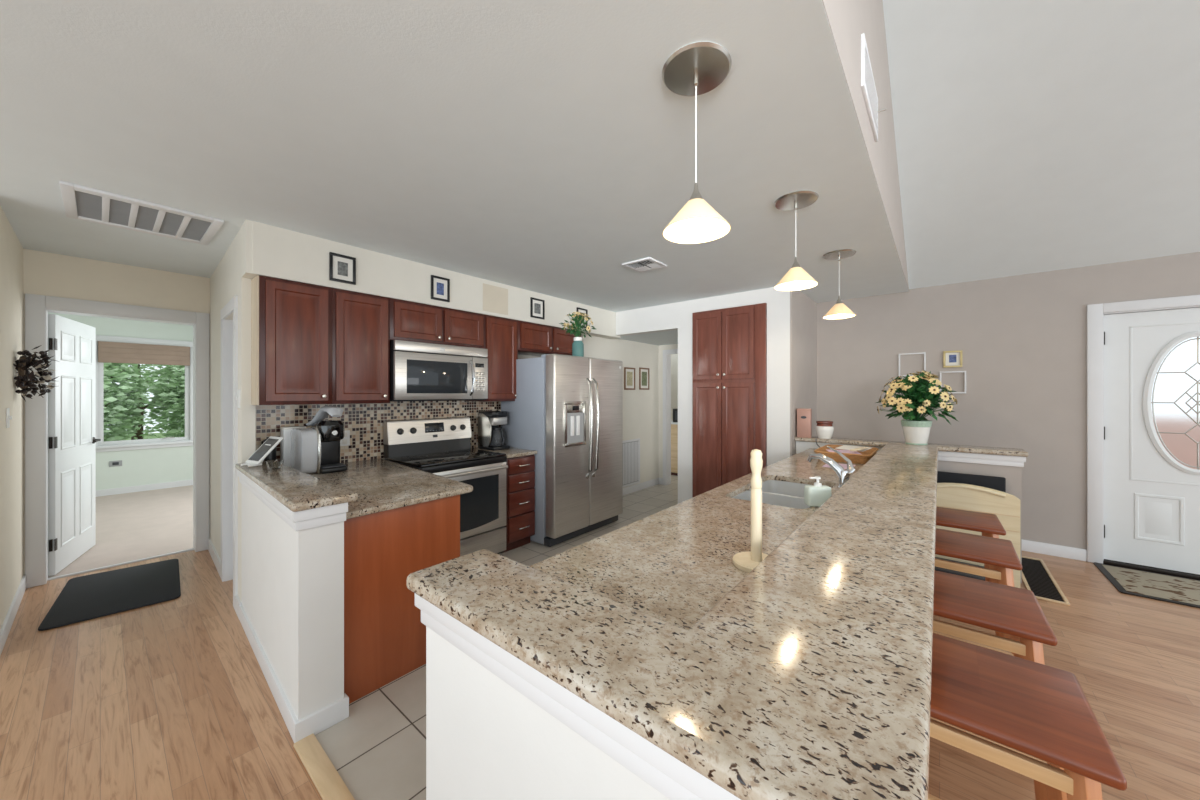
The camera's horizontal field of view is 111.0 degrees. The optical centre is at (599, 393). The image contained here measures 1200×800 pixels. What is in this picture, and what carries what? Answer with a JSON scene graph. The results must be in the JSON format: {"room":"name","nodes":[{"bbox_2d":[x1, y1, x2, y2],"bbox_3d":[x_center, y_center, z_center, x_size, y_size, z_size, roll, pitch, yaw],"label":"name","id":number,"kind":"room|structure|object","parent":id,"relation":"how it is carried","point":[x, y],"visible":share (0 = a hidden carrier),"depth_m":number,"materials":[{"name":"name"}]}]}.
{"room":"kitchen","nodes":[
{"label":"kitchen","id":0,"kind":"room"},
{"bbox_2d":[0,206,22,628],"bbox_3d":[-4.643,0.180,1.521,1.300,2.500,2.840,0,0,40],"label":"wall","id":1,"kind":"structure","parent":0,"point":[11,249],"depth_m":2.60,"materials":[{"name":"paint"}]},
{"bbox_2d":[6,408,11,427],"bbox_3d":[-3.587,0.145,2.502,0.074,0.120,0.018,0,0,40],"label":"light switch","id":2,"kind":"object","parent":1,"relation":"attached to","point":[8,417],"visible":1,"depth_m":2.49,"materials":[{"name":"white plastic"}]},
{"bbox_2d":[0,575,25,655],"bbox_3d":[-3.735,1.380,2.622,1.300,0.100,0.014,0,0,40],"label":"baseboard","id":3,"kind":"structure","parent":1,"relation":"attached to","point":[6,626],"depth_m":2.56,"materials":[{"name":"white paint"}]},
{"bbox_2d":[13,346,58,399],"bbox_3d":[-3.863,-0.145,2.826,0.394,0.399,0.202,0,0,40],"label":"wreath","id":4,"kind":"object","parent":1,"relation":"attached to","point":[23,363],"visible":1,"depth_m":2.79,"materials":[{"name":"brown plant"}]},
{"bbox_2d":[23,249,209,574],"bbox_3d":[-3.982,0.180,3.438,0.120,2.500,1.200,0,0,40],"label":"wall","id":5,"kind":"structure","parent":0,"point":[44,273],"depth_m":3.33,"materials":[{"name":"paint"}]},
{"bbox_2d":[48,314,100,575],"bbox_3d":[-4.518,0.397,3.534,0.140,2.043,0.829,0,0,-36],"label":"door","id":6,"kind":"structure","parent":5,"relation":"in","point":[72,440],"depth_m":3.43,"materials":[{"name":"paint"}]},
{"bbox_2d":[25,293,209,587],"bbox_3d":[-3.970,0.345,3.459,0.163,2.170,0.992,0,0,40],"label":"trim","id":7,"kind":"structure","parent":5,"relation":"attached to","point":[37,307],"depth_m":3.18,"materials":[{"name":"white paint"}]},
{"bbox_2d":[48,313,192,489],"bbox_3d":[-6.584,0.180,6.335,0.120,2.500,3.800,0,0,40],"label":"wall","id":8,"kind":"structure","parent":0,"point":[169,464],"depth_m":6.05,"materials":[{"name":"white paint"}]},
{"bbox_2d":[96,335,192,451],"bbox_3d":[-6.710,-0.005,6.095,0.110,1.630,1.130,0,0,40],"label":"window","id":9,"kind":"structure","parent":8,"relation":"in","point":[139,406],"depth_m":6.09,"materials":[{"name":"glass"}]},
{"bbox_2d":[98,341,189,365],"bbox_3d":[-6.679,-0.588,6.069,0.028,0.295,0.910,0,0,40],"label":"roman shade","id":10,"kind":"object","parent":9,"relation":"attached to","point":[108,352],"visible":1,"depth_m":6.03,"materials":[{"name":"beige fabric"}]},
{"bbox_2d":[96,479,192,496],"bbox_3d":[-6.532,1.385,6.292,0.015,0.090,3.800,0,0,40],"label":"baseboard","id":11,"kind":"structure","parent":8,"relation":"attached to","point":[122,490],"depth_m":6.05,"materials":[{"name":"white paint"}]},
{"bbox_2d":[210,220,255,601],"bbox_3d":[-2.864,0.180,3.192,1.924,2.500,0.070,0,0,42],"label":"wall","id":12,"kind":"structure","parent":0,"point":[232,277],"depth_m":2.77,"materials":[{"name":"beige paint"}]},
{"bbox_2d":[220,296,237,609],"bbox_3d":[-2.641,0.390,2.995,0.711,2.080,0.106,0,0,42],"label":"trim","id":13,"kind":"structure","parent":12,"relation":"attached to","point":[229,328],"depth_m":3.14,"materials":[{"name":"white paint"}]},
{"bbox_2d":[236,389,240,407],"bbox_3d":[-2.351,0.030,2.674,0.074,0.120,0.018,0,0,40],"label":"light switch","id":14,"kind":"object","parent":12,"relation":"attached to","point":[238,398],"visible":1,"depth_m":2.67,"materials":[{"name":"white plastic"}]},
{"bbox_2d":[242,485,343,720],"bbox_3d":[-1.728,0.953,2.203,1.410,0.955,0.168,0,0,40],"label":"wall","id":15,"kind":"structure","parent":0,"point":[293,581],"depth_m":1.79,"materials":[{"name":"white paint"}]},
{"bbox_2d":[208,538,348,742],"bbox_3d":[-2.402,1.380,2.759,3.184,0.100,0.197,0,0,40],"label":"baseboard","id":16,"kind":"structure","parent":15,"relation":"attached to","point":[332,714],"depth_m":1.81,"materials":[{"name":"white paint"}]},
{"bbox_2d":[237,469,347,530],"bbox_3d":[-1.720,0.517,2.188,1.422,0.085,0.199,0,0,40],"label":"trim","id":17,"kind":"structure","parent":15,"relation":"attached to","point":[316,517],"depth_m":1.77,"materials":[{"name":"white paint"}]},
{"bbox_2d":[235,460,357,511],"bbox_3d":[-1.706,0.458,2.198,1.450,0.035,0.248,0,0,40],"label":"granite ledge","id":18,"kind":"object","parent":15,"relation":"on","point":[297,490],"visible":0.94,"depth_m":1.94,"materials":[{"name":"beige stone"}]},
{"bbox_2d":[241,436,283,466],"bbox_3d":[-2.118,0.357,2.578,0.150,0.165,0.175,0,0,27],"label":"tablet","id":19,"kind":"object","parent":18,"relation":"on","point":[260,454],"visible":1,"depth_m":2.57,"materials":[{"name":"white plastic"}]},
{"bbox_2d":[266,459,283,469],"bbox_3d":[-1.914,0.411,2.426,0.084,0.056,0.084,0,0,40],"label":"glass dish","id":20,"kind":"object","parent":18,"relation":"on","point":[272,464],"visible":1,"depth_m":2.40,"materials":[{"name":"white"}]},
{"bbox_2d":[252,221,620,338],"bbox_3d":[-1.059,-0.907,4.119,0.325,0.325,3.810,0,0,40],"label":"wall","id":21,"kind":"structure","parent":0,"point":[280,253],"depth_m":3.18,"materials":[{"name":"beige paint"}]},
{"bbox_2d":[329,252,355,284],"bbox_3d":[-1.824,-0.888,2.923,0.016,0.195,0.165,0,0,40],"label":"picture frame","id":22,"kind":"object","parent":21,"relation":"attached to","point":[342,268],"visible":1,"depth_m":2.92,"materials":[{"name":"black plastic"}]},
{"bbox_2d":[338,261,347,276],"bbox_3d":[-1.826,-0.888,2.924,0.002,0.095,0.065,0,0,40],"label":"print","id":23,"kind":"object","parent":22,"relation":"attached to","point":[342,265],"depth_m":2.93},
{"bbox_2d":[431,275,449,301],"bbox_3d":[-1.354,-0.892,3.494,0.016,0.200,0.165,0,0,40],"label":"picture frame","id":24,"kind":"object","parent":21,"relation":"attached to","point":[440,286],"visible":1,"depth_m":3.50,"materials":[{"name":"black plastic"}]},
{"bbox_2d":[437,282,443,294],"bbox_3d":[-1.355,-0.892,3.495,0.002,0.100,0.065,0,0,40],"label":"print","id":25,"kind":"object","parent":24,"relation":"attached to","point":[440,285],"depth_m":3.50},
{"bbox_2d":[483,283,507,314],"bbox_3d":[-0.997,-0.902,3.939,0.002,0.255,0.290,0,0,40],"label":"wall panel","id":26,"kind":"object","parent":21,"relation":"attached to","point":[495,299],"depth_m":3.94,"materials":[{"name":"beige paint"}]},
{"bbox_2d":[530,297,544,319],"bbox_3d":[-0.657,-0.900,4.339,0.016,0.205,0.185,0,0,40],"label":"picture frame","id":27,"kind":"object","parent":21,"relation":"attached to","point":[537,306],"visible":1,"depth_m":4.34,"materials":[{"name":"black plastic"}]},
{"bbox_2d":[384,335,658,487],"bbox_3d":[-0.775,0.180,4.696,0.270,2.500,5.060,0,0,40],"label":"wall","id":28,"kind":"structure","parent":0,"point":[640,407],"depth_m":6.16,"materials":[{"name":"beige paint"}]},
{"bbox_2d":[251,275,331,404],"bbox_3d":[-2.107,-0.335,2.808,0.376,0.810,0.408,0,0,40],"label":"upper cabinet","id":29,"kind":"object","parent":28,"relation":"attached to","point":[291,321],"visible":0.91,"depth_m":2.68,"materials":[{"name":"brown wood"}]},
{"bbox_2d":[332,288,389,403],"bbox_3d":[-1.854,-0.335,3.115,0.376,0.810,0.390,0,0,40],"label":"upper cabinet","id":30,"kind":"object","parent":28,"relation":"attached to","point":[360,321],"visible":0.91,"depth_m":3.00,"materials":[{"name":"brown wood"}]},
{"bbox_2d":[256,401,500,462],"bbox_3d":[-1.700,0.285,3.591,0.008,0.510,2.120,0,0,40],"label":"backsplash","id":31,"kind":"structure","parent":28,"relation":"attached to","point":[364,422],"depth_m":3.34,"materials":[{"name":"tile"}]},
{"bbox_2d":[340,430,349,445],"bbox_3d":[-1.995,0.345,3.220,0.009,0.120,0.074,0,0,40],"label":"wall outlet","id":32,"kind":"object","parent":31,"relation":"attached to","point":[345,441],"visible":0.66,"depth_m":3.23,"materials":[{"name":"white plastic"}]},
{"bbox_2d":[390,298,483,348],"bbox_3d":[-1.459,-0.580,3.594,0.376,0.320,0.850,0,0,40],"label":"upper cabinet","id":33,"kind":"object","parent":28,"relation":"attached to","point":[409,321],"visible":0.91,"depth_m":3.44,"materials":[{"name":"brown wood"}]},
{"bbox_2d":[390,340,487,401],"bbox_3d":[-1.420,-0.178,3.560,0.459,0.473,0.837,0,0,40],"label":"microwave","id":34,"kind":"object","parent":33,"relation":"attached to","point":[419,371],"visible":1,"depth_m":3.39,"materials":[{"name":"silver metal"}]},
{"bbox_2d":[471,315,517,401],"bbox_3d":[-1.062,-0.335,4.076,0.376,0.810,0.400,0,0,40],"label":"upper cabinet","id":35,"kind":"object","parent":28,"relation":"attached to","point":[500,334],"visible":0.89,"depth_m":3.96,"materials":[{"name":"brown wood"}]},
{"bbox_2d":[518,321,580,355],"bbox_3d":[-0.632,-0.590,4.597,0.376,0.300,0.950,0,0,40],"label":"upper cabinet","id":36,"kind":"object","parent":28,"relation":"attached to","point":[534,339],"visible":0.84,"depth_m":4.40,"materials":[{"name":"brown wood"}]},
{"bbox_2d":[624,367,634,389],"bbox_3d":[0.429,-0.220,5.932,0.016,0.320,0.260,0,0,40],"label":"picture frame","id":37,"kind":"object","parent":28,"relation":"attached to","point":[629,373],"visible":1,"depth_m":5.93,"materials":[{"name":"brown wood"}]},
{"bbox_2d":[627,372,632,385],"bbox_3d":[0.428,-0.220,5.933,0.002,0.200,0.140,0,0,40],"label":"print","id":38,"kind":"object","parent":37,"relation":"attached to","point":[629,374],"depth_m":5.94},
{"bbox_2d":[623,438,639,487],"bbox_3d":[0.434,0.990,5.941,0.012,0.660,0.500,0,0,40],"label":"air vent","id":39,"kind":"object","parent":28,"relation":"in","point":[631,448],"visible":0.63,"depth_m":5.96,"materials":[{"name":"white metal"}]},
{"bbox_2d":[623,478,662,494],"bbox_3d":[0.393,1.380,5.838,0.080,0.100,1.790,0,0,40],"label":"baseboard","id":40,"kind":"structure","parent":28,"relation":"attached to","point":[653,482],"depth_m":6.17,"materials":[{"name":"white paint"}]},
{"bbox_2d":[639,367,648,389],"bbox_3d":[0.671,-0.230,6.225,0.016,0.330,0.260,0,0,40],"label":"picture frame","id":41,"kind":"object","parent":28,"relation":"attached to","point":[643,372],"visible":1,"depth_m":6.21,"materials":[{"name":"brown wood"}]},
{"bbox_2d":[0,0,1199,311],"bbox_3d":[0.330,-2.619,1.815,8.600,3.099,7.620,0,0,40],"label":"ceiling","id":42,"kind":"structure","parent":0,"point":[539,146],"depth_m":2.09,"materials":[{"name":"paint"}]},
{"bbox_2d":[59,181,223,244],"bbox_3d":[-2.750,-1.062,2.497,0.620,0.015,0.615,0,0,40],"label":"ceiling vent","id":43,"kind":"object","parent":42,"relation":"in","point":[80,202],"visible":1,"depth_m":2.45,"materials":[{"name":"white metal"}]},
{"bbox_2d":[622,257,666,272],"bbox_3d":[0.368,-1.063,3.403,0.270,0.014,0.270,0,0,40],"label":"ceiling vent","id":44,"kind":"object","parent":42,"relation":"in","point":[645,264],"visible":1,"depth_m":3.39,"materials":[{"name":"white metal"}]},
{"bbox_2d":[662,42,731,243],"bbox_3d":[0.317,-0.802,1.359,0.224,0.535,0.224,0,0,40],"label":"pendant lamp","id":45,"kind":"object","parent":42,"relation":"hanging from","point":[697,68],"visible":1,"depth_m":1.35,"materials":[{"name":"white glass"}]},
{"bbox_2d":[690,183,702,199],"bbox_3d":[0.317,-0.662,1.359,0.052,0.065,0.052,0,0,40],"label":"socket","id":46,"kind":"object","parent":45,"relation":"attached to","point":[696,195],"depth_m":1.35,"materials":[{"name":"silver metal"}]},
{"bbox_2d":[774,190,818,290],"bbox_3d":[1.080,-0.833,2.272,0.224,0.475,0.224,0,0,40],"label":"pendant lamp","id":47,"kind":"object","parent":42,"relation":"hanging from","point":[796,278],"visible":1,"depth_m":2.25,"materials":[{"name":"white glass"}]},
{"bbox_2d":[791,257,799,267],"bbox_3d":[1.080,-0.723,2.272,0.052,0.065,0.052,0,0,40],"label":"socket","id":48,"kind":"object","parent":47,"relation":"attached to","point":[795,265],"depth_m":2.26,"materials":[{"name":"silver metal"}]},
{"bbox_2d":[823,249,855,318],"bbox_3d":[1.827,-0.830,3.147,0.224,0.480,0.224,0,0,40],"label":"pendant lamp","id":49,"kind":"object","parent":42,"relation":"hanging from","point":[839,310],"visible":1,"depth_m":3.12,"materials":[{"name":"white glass"}]},
{"bbox_2d":[0,475,1199,799],"bbox_3d":[-0.403,1.469,3.442,13.400,0.082,11.200,0,0,40],"label":"floor","id":50,"kind":"structure","parent":0,"point":[172,699],"depth_m":1.94,"materials":[{"name":"brown wood"}]},
{"bbox_2d":[38,559,180,630],"bbox_3d":[-3.506,1.423,3.025,1.003,0.013,0.608,0,0,45],"label":"floor mat","id":51,"kind":"object","parent":50,"relation":"on","point":[92,596],"visible":1,"depth_m":2.92,"materials":[{"name":"black rubber"}]},
{"bbox_2d":[294,734,354,799],"bbox_3d":[-0.819,1.422,1.365,1.040,0.016,0.070,0,0,40],"label":"trim","id":52,"kind":"structure","parent":50,"relation":"on","point":[328,782],"depth_m":1.55,"materials":[{"name":"brown wood"}]},
{"bbox_2d":[344,495,459,703],"bbox_3d":[-1.556,0.999,2.578,1.480,0.862,0.619,0,0,40],"label":"base cabinet","id":53,"kind":"object","parent":50,"relation":"on","point":[385,634],"visible":0.27,"depth_m":2.03,"materials":[{"name":"brown wood"}]},
{"bbox_2d":[307,458,472,518],"bbox_3d":[-1.488,0.551,2.638,1.532,0.032,0.803,0,0,40],"label":"countertop","id":54,"kind":"structure","parent":53,"relation":"on","point":[380,485],"depth_m":2.44,"materials":[{"name":"beige stone"}]},
{"bbox_2d":[263,439,275,460],"bbox_3d":[-2.256,0.420,2.812,0.074,0.228,0.074,0,0,40],"label":"canister","id":55,"kind":"object","parent":54,"relation":"on","point":[272,455],"visible":0.15,"depth_m":2.79,"materials":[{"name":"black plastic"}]},
{"bbox_2d":[280,426,305,466],"bbox_3d":[-2.158,0.382,2.900,0.084,0.304,0.134,0,0,40],"label":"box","id":56,"kind":"object","parent":54,"relation":"on","point":[285,431],"visible":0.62,"depth_m":2.84,"materials":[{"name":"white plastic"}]},
{"bbox_2d":[291,406,346,473],"bbox_3d":[-1.938,0.307,2.847,0.288,0.453,0.265,0,0,40],"label":"pod coffee maker","id":57,"kind":"object","parent":54,"relation":"on","point":[316,448],"visible":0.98,"depth_m":2.78,"materials":[{"name":"black plastic"}]},
{"bbox_2d":[321,463,345,468],"bbox_3d":[-1.843,0.494,2.835,0.110,0.011,0.140,0,0,40],"label":"drip tray","id":58,"kind":"object","parent":57,"relation":"on","point":[323,465],"depth_m":2.82,"materials":[{"name":"grey plastic"}]},
{"bbox_2d":[383,417,507,555],"bbox_3d":[-1.292,0.811,3.511,0.699,1.177,0.775,0,0,40],"label":"range","id":59,"kind":"object","parent":50,"relation":"on","point":[438,446],"visible":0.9,"depth_m":3.48,"materials":[{"name":"silver metal"}]},
{"bbox_2d":[385,449,505,467],"bbox_3d":[-1.307,0.535,3.524,0.620,0.020,0.771,0,0,40],"label":"cooktop","id":60,"kind":"object","parent":59,"relation":"in","point":[439,458],"depth_m":3.41,"materials":[{"name":"black glass"}]},
{"bbox_2d":[503,454,534,552],"bbox_3d":[-0.943,0.999,3.962,0.665,0.862,0.335,0,0,40],"label":"base cabinet","id":61,"kind":"object","parent":50,"relation":"on","point":[520,473],"visible":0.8,"depth_m":3.76,"materials":[{"name":"brown wood"}]},
{"bbox_2d":[471,447,536,457],"bbox_3d":[-0.955,0.551,3.968,0.662,0.032,0.348,0,0,40],"label":"countertop","id":62,"kind":"structure","parent":61,"relation":"on","point":[511,452],"depth_m":3.83,"materials":[{"name":"beige stone"}]},
{"bbox_2d":[478,411,509,450],"bbox_3d":[-1.036,0.351,4.019,0.268,0.365,0.196,0,0,40],"label":"coffee machine","id":63,"kind":"object","parent":62,"relation":"on","point":[490,436],"visible":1,"depth_m":3.95,"materials":[{"name":"black plastic"}]},
{"bbox_2d":[489,417,506,424],"bbox_3d":[-1.015,0.262,4.008,0.155,0.075,0.165,0,0,40],"label":"basket","id":64,"kind":"object","parent":63,"relation":"on","point":[492,420],"depth_m":3.94,"materials":[{"name":"metal"}]},
{"bbox_2d":[501,354,622,546],"bbox_3d":[-0.351,0.522,4.397,0.864,1.785,1.070,0,0,40],"label":"refrigerator","id":65,"kind":"object","parent":50,"relation":"on","point":[567,409],"visible":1,"depth_m":4.01,"materials":[{"name":"grey metal"}]},
{"bbox_2d":[559,312,594,356],"bbox_3d":[-0.223,-0.596,4.139,0.347,0.453,0.369,0,0,40],"label":"flower vase","id":66,"kind":"object","parent":65,"relation":"on","point":[577,345],"visible":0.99,"depth_m":4.11,"materials":[{"name":"teal glass"}]},
{"bbox_2d":[572,337,583,356],"bbox_3d":[-0.222,-0.470,4.149,0.120,0.200,0.120,0,0,40],"label":"jar","id":67,"kind":"object","parent":66,"relation":"on","point":[577,346],"depth_m":4.10,"materials":[{"name":"teal ceramic"}]},
{"bbox_2d":[671,420,677,475],"bbox_3d":[1.471,0.965,7.405,0.790,0.930,0.540,0,0,40],"label":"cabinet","id":68,"kind":"object","parent":50,"relation":"on","point":[674,425],"visible":0.05,"depth_m":7.22,"materials":[{"name":"brown wood"}]},
{"bbox_2d":[692,303,766,497],"bbox_3d":[1.386,0.255,4.449,0.810,2.350,0.171,0,0,40],"label":"cupboard","id":69,"kind":"object","parent":50,"relation":"on","point":[729,345],"visible":0.82,"depth_m":4.40,"materials":[{"name":"brown wood"}]},
{"bbox_2d":[936,507,1005,635],"bbox_3d":[2.282,1.106,2.642,0.443,0.652,0.443,0,0,38],"label":"bar stool","id":70,"kind":"object","parent":50,"relation":"on","point":[988,524],"visible":0.2,"depth_m":2.53,"materials":[{"name":"brown wood"}]},
{"bbox_2d":[937,471,1005,492],"bbox_3d":[2.856,1.020,3.295,0.555,0.780,0.048,0,0,40],"label":"folding chair","id":71,"kind":"object","parent":50,"relation":"on","point":[997,483],"visible":0.23,"depth_m":3.21,"materials":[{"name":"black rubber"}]},
{"bbox_2d":[935,483,1019,587],"bbox_3d":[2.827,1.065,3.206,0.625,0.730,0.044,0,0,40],"label":"chair","id":72,"kind":"object","parent":50,"relation":"on","point":[960,496],"visible":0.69,"depth_m":3.13,"materials":[{"name":"beige wood"}]},
{"bbox_2d":[935,528,1021,638],"bbox_3d":[1.904,1.106,2.176,0.443,0.652,0.443,0,0,40],"label":"bar stool","id":73,"kind":"object","parent":50,"relation":"on","point":[999,553],"visible":0.27,"depth_m":2.05,"materials":[{"name":"brown wood"}]},
{"bbox_2d":[933,570,1057,799],"bbox_3d":[1.429,1.106,1.608,0.443,0.652,0.443,0,0,39],"label":"bar stool","id":74,"kind":"object","parent":50,"relation":"on","point":[1016,612],"visible":0.3,"depth_m":1.49,"materials":[{"name":"brown wood"}]},
{"bbox_2d":[928,633,1126,799],"bbox_3d":[1.039,1.106,1.127,0.443,0.652,0.443,0,0,40],"label":"bar stool","id":75,"kind":"object","parent":50,"relation":"on","point":[1034,720],"visible":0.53,"depth_m":1.01,"materials":[{"name":"brown wood"}]},
{"bbox_2d":[1022,556,1069,605],"bbox_3d":[3.409,1.423,3.216,0.190,0.012,0.980,0,0,40],"label":"floor mat","id":76,"kind":"object","parent":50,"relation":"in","point":[1037,578],"visible":0.78,"depth_m":3.12,"materials":[{"name":"black fabric"}]},
{"bbox_2d":[1094,562,1199,607],"bbox_3d":[4.376,1.423,2.872,1.100,0.012,0.680,0,0,40],"label":"doormat","id":77,"kind":"object","parent":50,"relation":"on","point":[1146,584],"visible":1,"depth_m":3.06,"materials":[{"name":"beige fabric"}]},
{"bbox_3d":[1.106,0.997,2.374,0.624,0.866,3.730,0,0,39],"label":"base cabinet","id":78,"kind":"object","parent":50,"relation":"on","visible":0},
{"bbox_2d":[530,448,864,629],"bbox_3d":[1.109,0.546,2.381,0.653,0.032,3.771,0,0,40],"label":"countertop","id":79,"kind":"structure","parent":78,"relation":"on","point":[674,564],"depth_m":1.40,"materials":[{"name":"stone"}]},
{"bbox_2d":[733,449,767,572],"bbox_3d":[0.483,0.350,1.273,0.140,0.360,0.140,0,0,40],"label":"paper towel holder","id":80,"kind":"object","parent":79,"relation":"on","point":[744,561],"visible":0.84,"depth_m":1.26,"materials":[{"name":"beige wood"}]},
{"bbox_2d":[732,480,830,508],"bbox_3d":[1.026,0.646,2.297,0.416,0.167,0.766,0,0,40],"label":"sink","id":81,"kind":"object","parent":79,"relation":"in","point":[774,492],"visible":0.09,"depth_m":2.39,"materials":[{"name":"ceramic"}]},
{"bbox_2d":[804,476,831,506],"bbox_3d":[1.031,0.461,1.950,0.110,0.137,0.056,0,0,0],"label":"soap dispenser","id":82,"kind":"object","parent":79,"relation":"on","point":[815,495],"visible":0.9,"depth_m":1.92,"materials":[{"name":"white"}]},
{"bbox_2d":[807,446,854,487],"bbox_3d":[1.342,0.421,2.394,0.132,0.219,0.230,0,0,-27],"label":"faucet","id":83,"kind":"object","parent":79,"relation":"on","point":[843,475],"visible":0.83,"depth_m":2.34,"materials":[{"name":"silver metal"}]},
{"bbox_2d":[814,445,878,463],"bbox_3d":[2.032,0.491,3.392,0.396,0.075,0.556,0,0,40],"label":"wicker basket","id":84,"kind":"object","parent":79,"relation":"on","point":[864,457],"visible":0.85,"depth_m":3.21,"materials":[{"name":"orange wicker"}]},
{"bbox_2d":[835,445,870,451],"bbox_3d":[2.125,0.455,3.458,0.159,0.020,0.220,0,0,-33],"label":"envelope","id":85,"kind":"object","parent":84,"relation":"in","point":[844,447],"visible":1,"depth_m":3.48,"materials":[{"name":"paper"}]},
{"bbox_2d":[617,330,677,345],"bbox_3d":[1.941,-0.800,6.442,2.000,0.060,3.590,0,0,40],"label":"ceiling","id":86,"kind":"structure","parent":0,"point":[665,337],"depth_m":5.72,"materials":[{"name":"paint"}]},
{"bbox_2d":[426,441,882,799],"bbox_3d":[1.365,0.950,2.160,1.580,0.960,4.070,0,0,40],"label":"wall","id":87,"kind":"structure","parent":0,"point":[486,740],"depth_m":0.82,"materials":[{"name":"white paint"}]},
{"bbox_2d":[406,436,1028,799],"bbox_3d":[1.385,0.449,2.151,1.620,0.038,4.158,0,0,40],"label":"bar","id":88,"kind":"object","parent":87,"relation":"on","point":[810,678],"visible":0.98,"depth_m":0.70,"materials":[{"name":"beige stone"}]},
{"bbox_2d":[797,408,811,437],"bbox_3d":[2.033,0.287,4.098,0.128,0.285,0.095,0,0,34],"label":"tin box","id":89,"kind":"object","parent":88,"relation":"on","point":[804,415],"visible":1,"depth_m":4.06,"materials":[{"name":"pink metal"}]},
{"bbox_2d":[816,421,833,438],"bbox_3d":[2.188,0.347,4.015,0.156,0.165,0.156,0,0,40],"label":"ceramic jar","id":90,"kind":"object","parent":88,"relation":"on","point":[824,429],"visible":0.99,"depth_m":3.96,"materials":[{"name":"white ceramic"}]},
{"bbox_2d":[876,370,958,444],"bbox_3d":[2.709,0.113,3.550,0.583,0.634,0.560,0,0,40],"label":"potted flowers","id":91,"kind":"object","parent":88,"relation":"on","point":[921,393],"visible":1,"depth_m":3.46,"materials":[{"name":"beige plant"}]},
{"bbox_2d":[415,451,1025,799],"bbox_3d":[1.429,0.510,2.107,4.298,0.080,0.826,0,0,-41],"label":"trim","id":92,"kind":"structure","parent":87,"relation":"attached to","point":[665,773],"depth_m":0.67,"materials":[{"name":"white paint"}]},
{"bbox_2d":[659,344,677,477],"bbox_3d":[1.976,0.280,6.957,2.600,2.300,1.950,0,0,40],"label":"wall","id":93,"kind":"structure","parent":0,"point":[674,357],"depth_m":6.54,"materials":[{"name":"beige paint"}]},
{"bbox_2d":[663,349,677,484],"bbox_3d":[1.402,0.370,6.228,0.960,2.120,0.145,0,0,40],"label":"trim","id":94,"kind":"structure","parent":93,"relation":"attached to","point":[666,353],"depth_m":6.46,"materials":[{"name":"white paint"}]},
{"bbox_2d":[616,287,789,503],"bbox_3d":[1.384,0.180,5.138,2.140,2.500,1.110,0,0,40],"label":"wall","id":95,"kind":"structure","parent":0,"point":[673,316],"depth_m":4.58,"materials":[{"name":"white paint"}]},
{"bbox_2d":[790,290,816,456],"bbox_3d":[2.206,0.180,4.441,0.015,2.500,1.079,0,0,40],"label":"wall","id":96,"kind":"structure","parent":0,"point":[803,310],"depth_m":4.34,"materials":[{"name":"beige paint"}]},
{"bbox_2d":[822,0,908,289],"bbox_3d":[0.989,-2.570,1.628,0.055,2.995,6.970,0,0,40],"label":"wall","id":97,"kind":"structure","parent":0,"point":[847,19],"depth_m":2.01,"materials":[{"name":"beige paint"}]},
{"bbox_2d":[861,33,885,141],"bbox_3d":[1.222,-1.345,1.831,0.047,0.210,0.480,0,0,40],"label":"air vent","id":98,"kind":"object","parent":97,"relation":"in","point":[868,86],"visible":1,"depth_m":1.77,"materials":[{"name":"white metal"}]},
{"bbox_2d":[937,460,1021,582],"bbox_3d":[1.730,0.983,1.872,0.668,0.895,4.050,0,0,40],"label":"wall","id":99,"kind":"structure","parent":0,"point":[1013,475],"depth_m":3.18,"materials":[{"name":"paint"}]},
{"bbox_2d":[817,252,1199,549],"bbox_3d":[4.343,0.120,3.476,4.520,2.620,0.150,0,0,40],"label":"wall","id":100,"kind":"structure","parent":0,"point":[1022,339],"depth_m":3.83,"materials":[{"name":"beige paint"}]},
{"bbox_2d":[898,352,925,375],"bbox_3d":[3.238,-0.305,4.277,0.225,0.240,0.020,0,0,40],"label":"picture frame","id":101,"kind":"object","parent":100,"relation":"attached to","point":[924,353],"visible":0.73,"depth_m":4.29,"materials":[{"name":"white paint"}]},
{"bbox_2d":[943,350,962,367],"bbox_3d":[3.486,-0.345,4.072,0.145,0.165,0.020,0,0,40],"label":"picture frame","id":102,"kind":"object","parent":100,"relation":"attached to","point":[951,359],"visible":1,"depth_m":4.07,"materials":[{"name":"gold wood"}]},
{"bbox_2d":[940,371,965,392],"bbox_3d":[3.486,-0.115,4.072,0.200,0.220,0.020,0,0,40],"label":"picture frame","id":103,"kind":"object","parent":100,"relation":"attached to","point":[942,371],"visible":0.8,"depth_m":4.04,"materials":[{"name":"white paint"}]},
{"bbox_2d":[1022,539,1086,560],"bbox_3d":[4.293,1.380,3.408,4.510,0.100,0.018,0,0,40],"label":"baseboard","id":104,"kind":"structure","parent":100,"relation":"attached to","point":[1030,546],"depth_m":3.63,"materials":[{"name":"white paint"}]},
{"bbox_2d":[1087,295,1199,563],"bbox_3d":[4.632,0.335,3.183,1.160,2.190,0.115,0,0,40],"label":"trim","id":105,"kind":"structure","parent":100,"relation":"attached to","point":[1095,312],"depth_m":3.47,"materials":[{"name":"white paint"}]},
{"bbox_2d":[1103,559,1199,579],"bbox_3d":[4.650,1.415,3.204,0.980,0.030,0.140,0,0,40],"label":"threshold","id":106,"kind":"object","parent":100,"relation":"attached to","point":[1105,561],"depth_m":3.31,"materials":[{"name":"brown metal"}]},
{"bbox_2d":[1104,308,1199,574],"bbox_3d":[4.613,0.363,3.173,0.974,2.063,0.125,0,0,40],"label":"door","id":107,"kind":"structure","parent":100,"relation":"in","point":[1152,358],"depth_m":3.32,"materials":[{"name":"paint"}]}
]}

